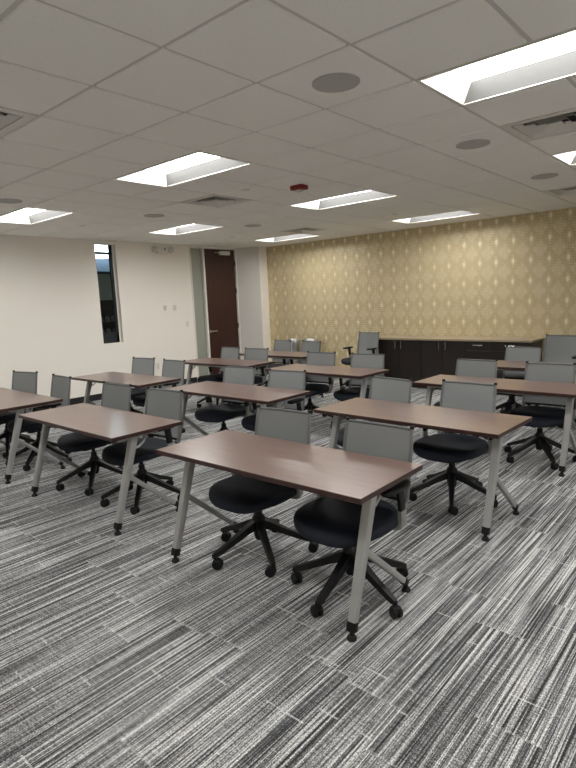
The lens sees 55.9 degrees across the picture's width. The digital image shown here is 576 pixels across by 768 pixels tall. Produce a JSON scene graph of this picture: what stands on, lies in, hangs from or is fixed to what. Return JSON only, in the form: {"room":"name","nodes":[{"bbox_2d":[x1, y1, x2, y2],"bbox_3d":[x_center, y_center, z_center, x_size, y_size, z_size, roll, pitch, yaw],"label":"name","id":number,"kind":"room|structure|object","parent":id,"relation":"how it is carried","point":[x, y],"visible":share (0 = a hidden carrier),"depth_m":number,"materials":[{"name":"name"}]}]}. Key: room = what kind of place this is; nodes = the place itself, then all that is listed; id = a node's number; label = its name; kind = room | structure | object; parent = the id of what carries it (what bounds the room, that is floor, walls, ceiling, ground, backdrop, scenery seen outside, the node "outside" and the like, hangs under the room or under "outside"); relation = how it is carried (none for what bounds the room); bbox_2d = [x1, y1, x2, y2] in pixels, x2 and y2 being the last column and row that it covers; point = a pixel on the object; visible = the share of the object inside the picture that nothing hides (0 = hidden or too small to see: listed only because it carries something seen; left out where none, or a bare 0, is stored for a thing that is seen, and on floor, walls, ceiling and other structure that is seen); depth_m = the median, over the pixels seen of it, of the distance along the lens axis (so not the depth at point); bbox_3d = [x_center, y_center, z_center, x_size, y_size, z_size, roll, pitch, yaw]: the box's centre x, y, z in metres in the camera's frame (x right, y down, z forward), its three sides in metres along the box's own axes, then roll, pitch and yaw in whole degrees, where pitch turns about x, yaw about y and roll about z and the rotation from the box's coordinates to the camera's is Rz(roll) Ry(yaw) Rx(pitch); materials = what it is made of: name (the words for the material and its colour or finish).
{"room":"training room","nodes":[
{"label":"training room","id":0,"kind":"room"},
{"bbox_2d":[0,234,241,398],"bbox_3d":[-4.275,-1.073,8.617,0.150,3.086,10.628,5,12,41],"label":"wall","id":1,"kind":"structure","parent":0,"point":[51,321],"depth_m":9.34,"materials":[{"name":"white paint"}]},
{"bbox_2d":[94,243,120,343],"bbox_3d":[-3.246,-1.617,9.739,0.100,1.765,0.400,5,12,41],"label":"window","id":2,"kind":"structure","parent":1,"relation":"in","point":[106,278],"depth_m":9.77,"materials":[{"name":"grey glass"}]},
{"bbox_2d":[29,377,196,410],"bbox_3d":[-4.772,0.538,8.096,0.014,0.110,8.740,5,12,41],"label":"baseboard","id":3,"kind":"structure","parent":1,"relation":"attached to","point":[78,400],"depth_m":9.55,"materials":[{"name":"black"}]},
{"bbox_2d":[151,246,173,253],"bbox_3d":[-2.409,-2.573,10.404,0.102,0.134,0.504,5,12,41],"label":"emergency light","id":4,"kind":"object","parent":1,"relation":"attached to","point":[163,250],"visible":1,"depth_m":10.39,"materials":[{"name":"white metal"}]},
{"bbox_2d":[189,247,241,376],"bbox_3d":[-1.552,-1.499,11.651,0.171,2.755,1.280,5,12,41],"label":"door","id":5,"kind":"structure","parent":1,"relation":"in","point":[214,285],"depth_m":11.57,"materials":[{"name":"brown wood"}]},
{"bbox_2d":[190,248,207,375],"bbox_3d":[-1.860,-1.425,11.321,0.010,2.738,0.305,5,12,41],"label":"glass panel","id":6,"kind":"object","parent":5,"relation":"attached to","point":[196,253],"depth_m":11.31,"materials":[{"name":"glass"}]},
{"bbox_2d":[236,247,271,360],"bbox_3d":[-0.741,-1.681,12.164,0.432,2.886,0.558,5,12,41],"label":"wall","id":7,"kind":"structure","parent":1,"relation":"attached to","point":[252,275],"depth_m":12.04,"materials":[{"name":"grey paint"}]},
{"bbox_2d":[0,374,575,767],"bbox_3d":[-0.536,0.856,5.668,14.812,0.120,10.928,5,12,41],"label":"floor","id":8,"kind":"structure","parent":0,"point":[115,653],"depth_m":2.71,"materials":[{"name":"carpet"}]},
{"bbox_2d":[0,370,37,457],"bbox_3d":[-3.320,0.339,6.373,0.682,0.915,0.686,3,10,29],"label":"mesh chair","id":9,"kind":"object","parent":8,"relation":"on","point":[23,381],"visible":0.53,"depth_m":6.46,"materials":[{"name":"grey fabric"}]},
{"bbox_2d":[0,388,65,483],"bbox_3d":[-3.035,0.504,5.820,1.524,0.737,0.612,5,12,41],"label":"table","id":10,"kind":"object","parent":8,"relation":"on","point":[11,400],"visible":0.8,"depth_m":5.34,"materials":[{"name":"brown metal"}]},
{"bbox_2d":[5,374,71,470],"bbox_3d":[-2.689,0.392,5.861,0.696,0.915,0.678,6,12,44],"label":"mesh chair","id":11,"kind":"object","parent":8,"relation":"on","point":[60,385],"visible":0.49,"depth_m":5.83,"materials":[{"name":"black plastic"}]},
{"bbox_2d":[56,381,131,495],"bbox_3d":[-1.822,0.482,5.054,0.687,0.915,0.685,5,12,39],"label":"mesh chair","id":12,"kind":"object","parent":8,"relation":"on","point":[114,395],"visible":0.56,"depth_m":5.04,"materials":[{"name":"black plastic"}]},
{"bbox_2d":[18,403,181,535],"bbox_3d":[-1.579,0.643,4.545,1.524,0.737,0.612,5,12,41],"label":"table","id":13,"kind":"object","parent":8,"relation":"on","point":[100,422],"visible":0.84,"depth_m":4.28,"materials":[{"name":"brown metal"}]},
{"bbox_2d":[71,372,180,437],"bbox_3d":[-2.070,0.285,6.950,1.524,0.737,0.612,5,12,40],"label":"table","id":14,"kind":"object","parent":8,"relation":"on","point":[137,380],"visible":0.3,"depth_m":6.82,"materials":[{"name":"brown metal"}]},
{"bbox_2d":[100,387,182,514],"bbox_3d":[-1.228,0.531,4.585,0.700,0.915,0.671,4,11,37],"label":"mesh chair","id":15,"kind":"object","parent":8,"relation":"on","point":[164,403],"visible":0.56,"depth_m":4.59,"materials":[{"name":"grey fabric"}]},
{"bbox_2d":[130,357,154,413],"bbox_3d":[-2.216,0.118,7.479,0.692,0.915,0.710,4,11,35],"label":"mesh chair","id":16,"kind":"object","parent":8,"relation":"on","point":[145,366],"visible":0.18,"depth_m":7.61,"materials":[{"name":"grey fabric"}]},
{"bbox_2d":[133,359,185,436],"bbox_3d":[-1.660,0.164,7.032,0.716,0.915,0.674,5,12,41],"label":"mesh chair","id":17,"kind":"object","parent":8,"relation":"on","point":[171,368],"visible":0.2,"depth_m":7.12,"materials":[{"name":"grey fabric"}]},
{"bbox_2d":[197,346,240,407],"bbox_3d":[-1.138,-0.114,8.658,0.686,0.915,0.685,-11,12,-43],"label":"mesh chair","id":18,"kind":"object","parent":8,"relation":"on","point":[226,352],"visible":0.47,"depth_m":8.71,"materials":[{"name":"grey fabric"}]},
{"bbox_2d":[194,365,254,432],"bbox_3d":[-0.683,0.288,5.979,0.693,0.915,0.683,4,11,36],"label":"mesh chair","id":19,"kind":"object","parent":8,"relation":"on","point":[222,412],"visible":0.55,"depth_m":6.03,"materials":[{"name":"black fabric"}]},
{"bbox_2d":[185,358,275,416],"bbox_3d":[-0.951,0.021,8.328,1.524,0.737,0.612,5,12,39],"label":"table","id":20,"kind":"object","parent":8,"relation":"on","point":[210,362],"visible":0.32,"depth_m":8.21,"materials":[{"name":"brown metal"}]},
{"bbox_2d":[166,381,309,442],"bbox_3d":[-0.542,0.425,5.648,1.524,0.737,0.612,5,12,40],"label":"table","id":21,"kind":"object","parent":8,"relation":"on","point":[230,391],"visible":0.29,"depth_m":5.49,"materials":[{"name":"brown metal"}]},
{"bbox_2d":[228,347,268,412],"bbox_3d":[-0.669,-0.066,8.226,0.674,0.915,0.691,4,11,35],"label":"mesh chair","id":22,"kind":"object","parent":8,"relation":"on","point":[250,353],"visible":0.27,"depth_m":8.35,"materials":[{"name":"grey fabric"}]},
{"bbox_2d":[209,405,318,577],"bbox_3d":[-0.213,0.656,3.512,0.676,0.915,0.686,4,11,37],"label":"mesh chair","id":23,"kind":"object","parent":8,"relation":"on","point":[239,494],"visible":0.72,"depth_m":3.49,"materials":[{"name":"black fabric"}]},
{"bbox_2d":[241,369,305,430],"bbox_3d":[-0.150,0.342,5.493,0.698,0.915,0.676,3,11,33],"label":"mesh chair","id":24,"kind":"object","parent":8,"relation":"on","point":[286,379],"visible":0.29,"depth_m":5.63,"materials":[{"name":"grey fabric"}]},
{"bbox_2d":[256,339,291,386],"bbox_3d":[-0.280,-0.307,9.652,0.691,0.915,0.696,-10,12,-40],"label":"mesh chair","id":25,"kind":"object","parent":8,"relation":"on","point":[279,345],"visible":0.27,"depth_m":9.77,"materials":[{"name":"grey fabric"}]},
{"bbox_2d":[239,351,323,396],"bbox_3d":[-0.126,-0.154,9.210,1.524,0.737,0.612,5,12,41],"label":"table","id":26,"kind":"object","parent":8,"relation":"on","point":[271,354],"visible":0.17,"depth_m":8.90,"materials":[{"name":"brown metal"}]},
{"bbox_2d":[156,430,422,641],"bbox_3d":[-0.043,0.786,3.219,1.524,0.737,0.612,5,12,40],"label":"table","id":27,"kind":"object","parent":8,"relation":"on","point":[357,478],"visible":0.87,"depth_m":2.97,"materials":[{"name":"laminate"}]},
{"bbox_2d":[287,338,300,364],"bbox_3d":[0.144,-0.572,11.582,0.294,0.803,0.294,5,12,41],"label":"trash bin","id":28,"kind":"object","parent":8,"relation":"on","point":[296,342],"visible":0.47,"depth_m":11.43,"materials":[{"name":"silver metal"}]},
{"bbox_2d":[290,340,320,398],"bbox_3d":[0.165,-0.253,9.185,0.706,0.915,0.689,-10,12,-40],"label":"mesh chair","id":29,"kind":"object","parent":8,"relation":"on","point":[311,346],"visible":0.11,"depth_m":9.36,"materials":[{"name":"grey fabric"}]},
{"bbox_2d":[304,338,317,340],"bbox_3d":[0.488,-0.544,11.308,0.294,0.803,0.294,5,12,41],"label":"trash bin","id":30,"kind":"object","parent":8,"relation":"on","point":[307,339],"visible":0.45,"depth_m":11.14,"materials":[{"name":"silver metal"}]},
{"bbox_2d":[304,351,335,420],"bbox_3d":[0.319,0.051,7.217,0.696,0.915,0.668,4,11,37],"label":"mesh chair","id":31,"kind":"object","parent":8,"relation":"on","point":[313,358],"visible":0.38,"depth_m":7.32,"materials":[{"name":"grey fabric"}]},
{"bbox_2d":[265,364,388,419],"bbox_3d":[0.479,0.176,6.951,1.524,0.737,0.612,6,12,42],"label":"table","id":32,"kind":"object","parent":8,"relation":"on","point":[312,370],"visible":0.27,"depth_m":6.64,"materials":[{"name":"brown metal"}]},
{"bbox_2d":[291,417,414,619],"bbox_3d":[0.351,0.717,2.977,0.724,0.915,0.711,6,12,41],"label":"mesh chair","id":33,"kind":"object","parent":8,"relation":"on","point":[327,521],"visible":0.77,"depth_m":2.99,"materials":[{"name":"black fabric"}]},
{"bbox_2d":[330,352,384,428],"bbox_3d":[0.901,0.101,6.740,0.697,0.915,0.694,3,11,33],"label":"mesh chair","id":34,"kind":"object","parent":8,"relation":"on","point":[358,360],"visible":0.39,"depth_m":6.91,"materials":[{"name":"grey fabric"}]},
{"bbox_2d":[341,331,378,388],"bbox_3d":[1.264,-0.419,9.702,0.683,0.990,0.692,-11,12,-42],"label":"mesh chair","id":35,"kind":"object","parent":8,"relation":"on","point":[368,342],"visible":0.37,"depth_m":9.82,"materials":[{"name":"grey fabric"}]},
{"bbox_2d":[337,375,412,446],"bbox_3d":[0.736,0.427,4.711,0.681,0.915,0.692,-10,12,-39],"label":"mesh chair","id":36,"kind":"object","parent":8,"relation":"on","point":[381,388],"visible":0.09,"depth_m":4.86,"materials":[{"name":"grey fabric"}]},
{"bbox_2d":[378,340,422,387],"bbox_3d":[2.136,-0.399,9.804,0.848,0.845,0.595,5,12,41],"label":"base cabinet","id":37,"kind":"object","parent":8,"relation":"on","point":[402,358],"visible":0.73,"depth_m":9.55,"materials":[{"name":"black wood"}]},
{"bbox_2d":[379,335,544,342],"bbox_3d":[2.800,-0.767,9.142,2.705,0.033,0.593,5,12,41],"label":"countertop","id":38,"kind":"structure","parent":37,"relation":"on","point":[391,337],"depth_m":8.91,"materials":[{"name":"beige stone"}]},
{"bbox_2d":[313,398,531,541],"bbox_3d":[0.989,0.585,4.216,1.524,0.737,0.612,6,12,42],"label":"table","id":39,"kind":"object","parent":8,"relation":"on","point":[496,426],"visible":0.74,"depth_m":3.92,"materials":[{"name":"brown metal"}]},
{"bbox_2d":[421,340,465,389],"bbox_3d":[2.756,-0.340,9.263,0.798,0.845,0.595,5,12,41],"label":"base cabinet","id":40,"kind":"object","parent":8,"relation":"on","point":[437,357],"visible":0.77,"depth_m":9.08,"materials":[{"name":"black wood"}]},
{"bbox_2d":[409,379,497,514],"bbox_3d":[1.323,0.467,4.296,0.687,0.915,0.704,5,12,41],"label":"mesh chair","id":41,"kind":"object","parent":8,"relation":"on","point":[451,448],"visible":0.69,"depth_m":4.31,"materials":[{"name":"black fabric"}]},
{"bbox_2d":[434,357,497,439],"bbox_3d":[1.891,0.212,5.761,0.717,0.915,0.674,6,12,44],"label":"mesh chair","id":42,"kind":"object","parent":8,"relation":"on","point":[464,367],"visible":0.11,"depth_m":5.91,"materials":[{"name":"grey fabric"}]},
{"bbox_2d":[466,341,490,359],"bbox_3d":[3.208,-0.297,8.870,0.398,0.845,0.595,5,12,41],"label":"base cabinet","id":43,"kind":"object","parent":8,"relation":"on","point":[474,350],"visible":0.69,"depth_m":8.63,"materials":[{"name":"black wood"}]},
{"bbox_2d":[413,375,575,476],"bbox_3d":[2.073,0.356,5.372,1.524,0.737,0.612,6,12,41],"label":"table","id":44,"kind":"object","parent":8,"relation":"on","point":[506,386],"visible":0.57,"depth_m":5.01,"materials":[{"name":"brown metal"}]},
{"bbox_2d":[491,340,542,396],"bbox_3d":[3.584,-0.262,8.543,0.598,0.845,0.595,5,12,41],"label":"base cabinet","id":45,"kind":"object","parent":8,"relation":"on","point":[498,349],"visible":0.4,"depth_m":8.40,"materials":[{"name":"black wood"}]},
{"bbox_2d":[496,345,541,413],"bbox_3d":[2.833,0.006,6.816,0.708,0.915,0.711,-10,12,-41],"label":"mesh chair","id":46,"kind":"object","parent":8,"relation":"on","point":[512,353],"visible":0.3,"depth_m":6.99,"materials":[{"name":"grey fabric"}]},
{"bbox_2d":[497,360,572,371],"bbox_3d":[3.018,0.143,6.472,1.524,0.737,0.612,5,12,41],"label":"table","id":47,"kind":"object","parent":8,"relation":"on","point":[518,366],"visible":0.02,"depth_m":6.54,"materials":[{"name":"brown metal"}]},
{"bbox_2d":[504,361,575,469],"bbox_3d":[2.444,0.271,5.238,0.693,0.915,0.672,5,12,39],"label":"mesh chair","id":48,"kind":"object","parent":8,"relation":"on","point":[542,416],"visible":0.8,"depth_m":5.26,"materials":[{"name":"black plastic"}]},
{"bbox_2d":[527,334,575,408],"bbox_3d":[3.608,-0.161,7.427,0.710,0.990,0.692,-11,12,-44],"label":"mesh chair","id":49,"kind":"object","parent":8,"relation":"on","point":[557,348],"visible":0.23,"depth_m":7.59,"materials":[{"name":"grey fabric"}]},
{"bbox_2d":[0,0,575,247],"bbox_3d":[0.257,-2.044,4.395,12.362,0.360,10.928,5,12,41],"label":"ceiling","id":50,"kind":"structure","parent":0,"point":[114,88],"depth_m":3.42,"materials":[{"name":"tile"}]},
{"bbox_2d":[0,198,21,203],"bbox_3d":[-2.950,-1.931,5.735,0.260,0.010,0.260,5,12,41],"label":"ceiling speaker","id":51,"kind":"object","parent":50,"relation":"attached to","point":[5,200],"visible":1,"depth_m":5.72,"materials":[{"name":"grey metal"}]},
{"bbox_2d":[0,199,20,202],"bbox_3d":[-2.950,-1.931,5.735,0.240,0.010,0.240,5,12,41],"label":"grille","id":52,"kind":"object","parent":51,"relation":"attached to","point":[1,200],"depth_m":5.72,"materials":[{"name":"grey metal"}]},
{"bbox_2d":[0,107,36,136],"bbox_3d":[-1.920,-1.635,3.228,0.586,0.100,0.586,5,12,41],"label":"ceiling vent","id":53,"kind":"object","parent":50,"relation":"in","point":[10,119],"visible":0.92,"depth_m":3.31,"materials":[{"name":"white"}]},
{"bbox_2d":[0,207,74,223],"bbox_3d":[-3.240,-2.162,6.773,1.195,0.150,0.586,5,12,41],"label":"ceiling light","id":54,"kind":"object","parent":50,"relation":"attached to","point":[25,215],"visible":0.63,"depth_m":7.09,"materials":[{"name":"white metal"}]},
{"bbox_2d":[144,214,163,217],"bbox_3d":[-1.747,-2.195,7.087,0.260,0.010,0.260,5,12,41],"label":"ceiling speaker","id":55,"kind":"object","parent":50,"relation":"attached to","point":[146,215],"visible":1,"depth_m":7.05,"materials":[{"name":"grey"}]},
{"bbox_2d":[145,215,162,216],"bbox_3d":[-1.747,-2.195,7.088,0.240,0.010,0.240,5,12,41],"label":"grille","id":56,"kind":"object","parent":55,"relation":"attached to","point":[145,215],"depth_m":7.09,"materials":[{"name":"grey metal"}]},
{"bbox_2d":[114,151,251,186],"bbox_3d":[-0.948,-1.946,4.776,1.195,0.150,0.586,5,12,41],"label":"ceiling light","id":57,"kind":"object","parent":50,"relation":"attached to","point":[198,164],"visible":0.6,"depth_m":4.99,"materials":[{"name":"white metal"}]},
{"bbox_2d":[147,223,223,234],"bbox_3d":[-1.637,-2.515,8.576,1.195,0.150,0.586,5,12,41],"label":"ceiling light","id":58,"kind":"object","parent":50,"relation":"attached to","point":[194,227],"visible":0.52,"depth_m":8.88,"materials":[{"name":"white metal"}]},
{"bbox_2d":[180,194,251,207],"bbox_3d":[-0.833,-2.162,6.280,0.586,0.100,0.586,5,12,41],"label":"ceiling vent","id":59,"kind":"object","parent":50,"relation":"in","point":[214,200],"visible":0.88,"depth_m":6.30,"materials":[{"name":"silver metal"}]},
{"bbox_2d":[245,224,260,226],"bbox_3d":[-0.544,-2.460,8.440,0.260,0.010,0.260,5,12,41],"label":"ceiling speaker","id":60,"kind":"object","parent":50,"relation":"attached to","point":[250,225],"visible":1,"depth_m":8.39,"materials":[{"name":"grey"}]},
{"bbox_2d":[254,233,320,241],"bbox_3d":[-0.033,-2.867,10.378,1.195,0.150,0.586,5,12,41],"label":"ceiling light","id":61,"kind":"object","parent":50,"relation":"attached to","point":[300,235],"visible":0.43,"depth_m":10.64,"materials":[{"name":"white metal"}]},
{"bbox_2d":[290,184,307,191],"bbox_3d":[0.115,-2.012,5.591,0.150,0.062,0.120,5,12,41],"label":"fire alarm strobe","id":62,"kind":"object","parent":50,"relation":"attached to","point":[299,187],"visible":1,"depth_m":5.56,"materials":[{"name":"red plastic"}]},
{"bbox_2d":[280,227,326,232],"bbox_3d":[0.255,-2.689,9.332,0.586,0.100,0.586,5,12,41],"label":"ceiling vent","id":63,"kind":"object","parent":50,"relation":"in","point":[304,229],"visible":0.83,"depth_m":9.35,"materials":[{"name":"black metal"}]},
{"bbox_2d":[312,73,359,92],"bbox_3d":[0.260,-1.628,2.940,0.260,0.010,0.260,5,12,41],"label":"ceiling speaker","id":64,"kind":"object","parent":50,"relation":"attached to","point":[332,82],"visible":1,"depth_m":2.92,"materials":[{"name":"grey metal"}]},
{"bbox_2d":[289,189,397,209],"bbox_3d":[0.656,-2.298,6.579,1.195,0.150,0.586,5,12,41],"label":"ceiling light","id":65,"kind":"object","parent":50,"relation":"attached to","point":[367,195],"visible":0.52,"depth_m":6.81,"materials":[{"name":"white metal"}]},
{"bbox_2d":[391,210,479,222],"bbox_3d":[2.260,-2.651,8.382,1.195,0.150,0.586,5,12,41],"label":"ceiling light","id":66,"kind":"object","parent":50,"relation":"attached to","point":[461,212],"visible":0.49,"depth_m":8.60,"materials":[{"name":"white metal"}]},
{"bbox_2d":[456,139,489,148],"bbox_3d":[1.462,-1.892,4.292,0.260,0.010,0.260,5,12,41],"label":"ceiling speaker","id":67,"kind":"object","parent":50,"relation":"attached to","point":[478,143],"visible":1,"depth_m":4.27,"materials":[{"name":"grey metal"}]},
{"bbox_2d":[417,27,575,105],"bbox_3d":[1.345,-1.730,2.779,1.195,0.150,0.586,5,12,41],"label":"ceiling light","id":68,"kind":"object","parent":50,"relation":"attached to","point":[550,58],"visible":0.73,"depth_m":3.06,"materials":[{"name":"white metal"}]},
{"bbox_2d":[500,108,575,141],"bbox_3d":[1.919,-1.903,3.884,0.586,0.100,0.586,5,12,41],"label":"ceiling vent","id":69,"kind":"object","parent":50,"relation":"in","point":[561,122],"visible":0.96,"depth_m":3.94,"materials":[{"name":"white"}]},
{"bbox_2d":[531,173,557,179],"bbox_3d":[2.665,-2.157,5.644,0.260,0.010,0.260,5,12,41],"label":"ceiling speaker","id":70,"kind":"object","parent":50,"relation":"attached to","point":[548,175],"visible":1,"depth_m":5.61,"materials":[{"name":"grey metal"}]},
{"bbox_2d":[532,174,556,178],"bbox_3d":[2.665,-2.156,5.644,0.240,0.010,0.240,5,12,41],"label":"grille","id":71,"kind":"object","parent":70,"relation":"attached to","point":[542,176],"depth_m":5.62,"materials":[{"name":"grey metal"}]},
{"bbox_2d":[543,186,575,196],"bbox_3d":[3.465,-2.386,6.537,0.586,0.100,0.586,5,12,41],"label":"ceiling vent","id":72,"kind":"object","parent":50,"relation":"in","point":[570,190],"visible":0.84,"depth_m":6.63,"materials":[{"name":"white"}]},
{"bbox_2d":[551,150,575,165],"bbox_3d":[2.949,-2.082,4.582,1.195,0.150,0.586,5,12,41],"label":"ceiling light","id":73,"kind":"object","parent":50,"relation":"attached to","point":[569,157],"visible":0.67,"depth_m":5.02,"materials":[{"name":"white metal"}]},
{"bbox_2d":[266,207,575,382],"bbox_3d":[3.861,-1.418,8.601,12.362,3.086,0.150,5,12,41],"label":"wall","id":74,"kind":"structure","parent":0,"point":[512,275],"depth_m":9.57,"materials":[{"name":"beige paper"}]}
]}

